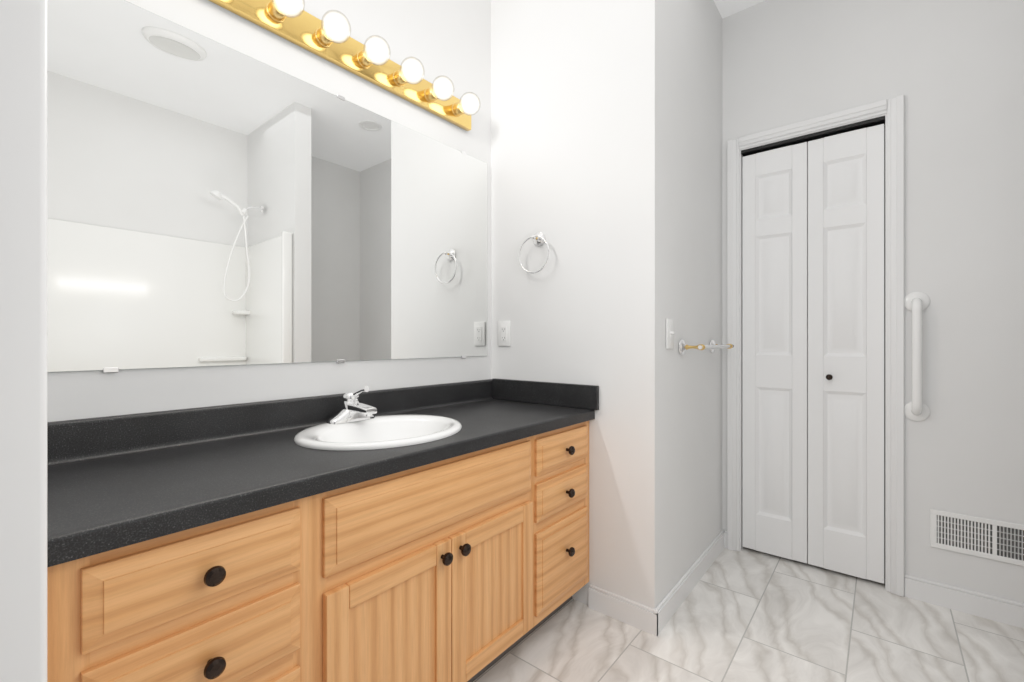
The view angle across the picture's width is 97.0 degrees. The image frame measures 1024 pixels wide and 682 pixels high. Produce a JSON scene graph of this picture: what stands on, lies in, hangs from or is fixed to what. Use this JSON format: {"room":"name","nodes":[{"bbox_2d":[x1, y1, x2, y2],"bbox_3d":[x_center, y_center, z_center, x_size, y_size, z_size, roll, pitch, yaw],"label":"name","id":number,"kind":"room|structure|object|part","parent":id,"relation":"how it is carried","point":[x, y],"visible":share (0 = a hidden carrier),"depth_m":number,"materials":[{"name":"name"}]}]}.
{"room":"bathroom","nodes":[
{"label":"bathroom","id":0,"kind":"room"},
{"bbox_2d":[47,0,490,421],"bbox_3d":[-0.676,-0.305,1.558,0.120,2.750,1.670,0,0,39],"label":"wall","id":1,"kind":"structure","parent":0,"point":[451,39],"depth_m":1.58,"materials":[{"name":"paint"}]},
{"bbox_2d":[47,0,486,372],"bbox_3d":[-0.591,-0.384,1.557,0.008,0.920,1.496,0,0,39],"label":"vanity mirror","id":2,"kind":"object","parent":1,"relation":"attached to","point":[210,202],"visible":0.98,"depth_m":1.29,"materials":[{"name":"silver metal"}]},
{"bbox_2d":[209,0,480,130],"bbox_3d":[-0.533,-0.998,1.512,0.154,0.108,1.240,0,0,39],"label":"sconce","id":3,"kind":"object","parent":1,"relation":"attached to","point":[329,39],"visible":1,"depth_m":1.54,"materials":[{"name":"gold metal"}]},
{"bbox_3d":[-0.654,-0.994,1.319,0.096,0.089,0.089,0,0,39],"label":"bulb","id":4,"kind":"part","parent":3,"relation":"part of","materials":[{"name":"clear glass"}]},
{"bbox_3d":[-0.559,-0.994,1.435,0.096,0.089,0.089,0,0,39],"label":"bulb","id":5,"kind":"part","parent":3,"relation":"part of","materials":[{"name":"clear glass"}]},
{"bbox_3d":[-0.464,-0.994,1.552,0.096,0.089,0.089,0,0,39],"label":"bulb","id":6,"kind":"part","parent":3,"relation":"part of","materials":[{"name":"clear glass"}]},
{"bbox_3d":[-0.369,-0.994,1.668,0.096,0.089,0.089,0,0,39],"label":"bulb","id":7,"kind":"part","parent":3,"relation":"part of","materials":[{"name":"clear glass"}]},
{"bbox_3d":[-0.274,-0.994,1.784,0.096,0.089,0.089,0,0,39],"label":"bulb","id":8,"kind":"part","parent":3,"relation":"part of","materials":[{"name":"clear glass"}]},
{"bbox_3d":[-0.179,-0.994,1.900,0.096,0.089,0.089,0,0,39],"label":"bulb","id":9,"kind":"part","parent":3,"relation":"part of","materials":[{"name":"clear glass"}]},
{"bbox_2d":[491,0,721,608],"bbox_3d":[0.452,-0.305,2.301,0.925,2.750,0.908,0,0,39],"label":"wall","id":10,"kind":"structure","parent":0,"point":[606,148],"depth_m":1.86,"materials":[{"name":"paint"}]},
{"bbox_2d":[498,321,509,345],"bbox_3d":[-0.037,-0.035,2.107,0.072,0.116,0.008,0,0,39],"label":"outlet","id":11,"kind":"object","parent":10,"relation":"attached to","point":[503,333],"visible":1,"depth_m":2.10,"materials":[{"name":"white plastic"}]},
{"bbox_2d":[519,232,549,273],"bbox_3d":[0.104,-0.384,1.963,0.164,0.186,0.051,0,0,39],"label":"towel ring","id":12,"kind":"object","parent":10,"relation":"attached to","point":[538,238],"visible":1,"depth_m":1.96,"materials":[{"name":"silver metal"}]},
{"bbox_2d":[588,584,657,636],"bbox_3d":[0.419,1.025,1.732,0.280,0.090,0.013,0,0,39],"label":"baseboard","id":13,"kind":"structure","parent":10,"relation":"attached to","point":[642,617],"depth_m":1.72,"materials":[{"name":"white paint"}]},
{"bbox_2d":[666,319,673,348],"bbox_3d":[0.621,-0.028,1.759,0.019,0.116,0.072,0,0,39],"label":"light switch","id":14,"kind":"object","parent":10,"relation":"attached to","point":[669,333],"visible":1,"depth_m":1.75,"materials":[{"name":"white plastic"}]},
{"bbox_2d":[653,529,724,635],"bbox_3d":[0.811,1.025,1.999,0.013,0.090,0.920,0,0,39],"label":"baseboard","id":15,"kind":"structure","parent":10,"relation":"attached to","point":[669,605],"depth_m":1.90,"materials":[{"name":"white paint"}]},
{"bbox_2d":[679,339,733,354],"bbox_3d":[0.879,0.025,2.015,0.094,0.066,0.513,0,0,39],"label":"towel rail","id":16,"kind":"object","parent":10,"relation":"attached to","point":[684,347],"visible":0.98,"depth_m":1.86,"materials":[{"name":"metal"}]},
{"bbox_2d":[713,0,765,18],"bbox_3d":[0.615,-1.730,1.004,2.820,0.100,4.308,0,0,39],"label":"ceiling","id":17,"kind":"structure","parent":0,"point":[726,8],"depth_m":2.27,"materials":[{"name":"paint"}]},
{"bbox_2d":[473,547,1023,681],"bbox_3d":[0.615,1.120,1.004,2.820,0.100,4.308,0,0,39],"label":"floor","id":18,"kind":"structure","parent":0,"point":[744,614],"depth_m":1.62,"materials":[{"name":"tile"}]},
{"bbox_2d":[47,378,598,681],"bbox_3d":[-0.364,0.606,1.380,0.585,0.927,1.546,0,0,39],"label":"bathroom vanity","id":19,"kind":"object","parent":18,"relation":"on","point":[434,533],"visible":1,"depth_m":1.04,"materials":[{"name":"brown wood"}]},
{"bbox_2d":[326,385,377,424],"bbox_3d":[-0.491,0.201,1.452,0.144,0.116,0.162,0,0,39],"label":"faucet","id":20,"kind":"object","parent":19,"relation":"on","point":[353,412],"depth_m":1.45,"materials":[{"name":"silver metal"}]},
{"bbox_2d":[293,414,461,479],"bbox_3d":[-0.387,0.332,1.367,0.432,0.146,0.502,0,0,39],"label":"sink","id":21,"kind":"object","parent":19,"relation":"in","point":[348,439],"depth_m":1.36,"materials":[{"name":"white ceramic"}]},
{"bbox_2d":[722,0,1023,602],"bbox_3d":[1.517,-0.305,2.106,2.820,2.750,0.140,0,0,39],"label":"wall","id":22,"kind":"structure","parent":0,"point":[952,71],"depth_m":1.83,"materials":[{"name":"paint"}]},
{"bbox_2d":[724,530,726,547],"bbox_3d":[1.108,1.025,2.342,0.013,0.090,0.013,0,0,39],"label":"baseboard","id":23,"kind":"structure","parent":22,"relation":"attached to","point":[725,539],"depth_m":2.34,"materials":[{"name":"white paint"}]},
{"bbox_2d":[742,124,883,583],"bbox_3d":[1.395,0.055,2.137,0.561,1.994,0.064,0,0,39],"label":"bifold door","id":24,"kind":"structure","parent":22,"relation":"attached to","point":[812,352],"depth_m":2.12,"materials":[{"name":"white paint"}]},
{"bbox_2d":[727,95,904,596],"bbox_3d":[1.415,0.019,2.162,0.692,2.102,0.142,0,0,39],"label":"door frame","id":25,"kind":"structure","parent":22,"relation":"attached to","point":[889,114],"depth_m":1.94,"materials":[{"name":"white paint"}]},
{"bbox_2d":[904,292,929,420],"bbox_3d":[1.656,0.064,1.851,0.082,0.536,0.074,0,0,39],"label":"grab rail","id":26,"kind":"object","parent":22,"relation":"attached to","point":[916,304],"visible":1,"depth_m":1.83,"materials":[{"name":"white plastic"}]},
{"bbox_2d":[905,574,1023,628],"bbox_3d":[2.057,1.025,1.565,1.058,0.090,0.013,0,0,39],"label":"baseboard","id":27,"kind":"structure","parent":22,"relation":"attached to","point":[998,609],"depth_m":1.78,"materials":[{"name":"white paint"}]},
{"bbox_2d":[930,509,1023,565],"bbox_3d":[1.850,0.763,1.734,0.364,0.154,0.010,0,0,39],"label":"air vent","id":28,"kind":"object","parent":22,"relation":"in","point":[998,540],"visible":1,"depth_m":1.76,"materials":[{"name":"white metal"}]},
{"bbox_2d":[884,126,884,577],"bbox_3d":[1.659,-0.080,2.462,0.890,2.400,0.629,0,0,39],"label":"wall","id":29,"kind":"structure","parent":0,"point":[884,351],"depth_m":2.04,"materials":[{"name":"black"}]},
{"bbox_3d":[-0.122,-0.305,0.103,2.820,2.750,0.120,0,0,39],"label":"wall","id":30,"kind":"structure","parent":0,"visible":0},
{"bbox_2d":[0,0,46,681],"bbox_3d":[-0.556,0.010,0.455,0.022,2.120,0.124,0,0,39],"label":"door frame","id":31,"kind":"structure","parent":30,"relation":"attached to","point":[23,340],"depth_m":0.48,"materials":[{"name":"white paint"}]}
]}

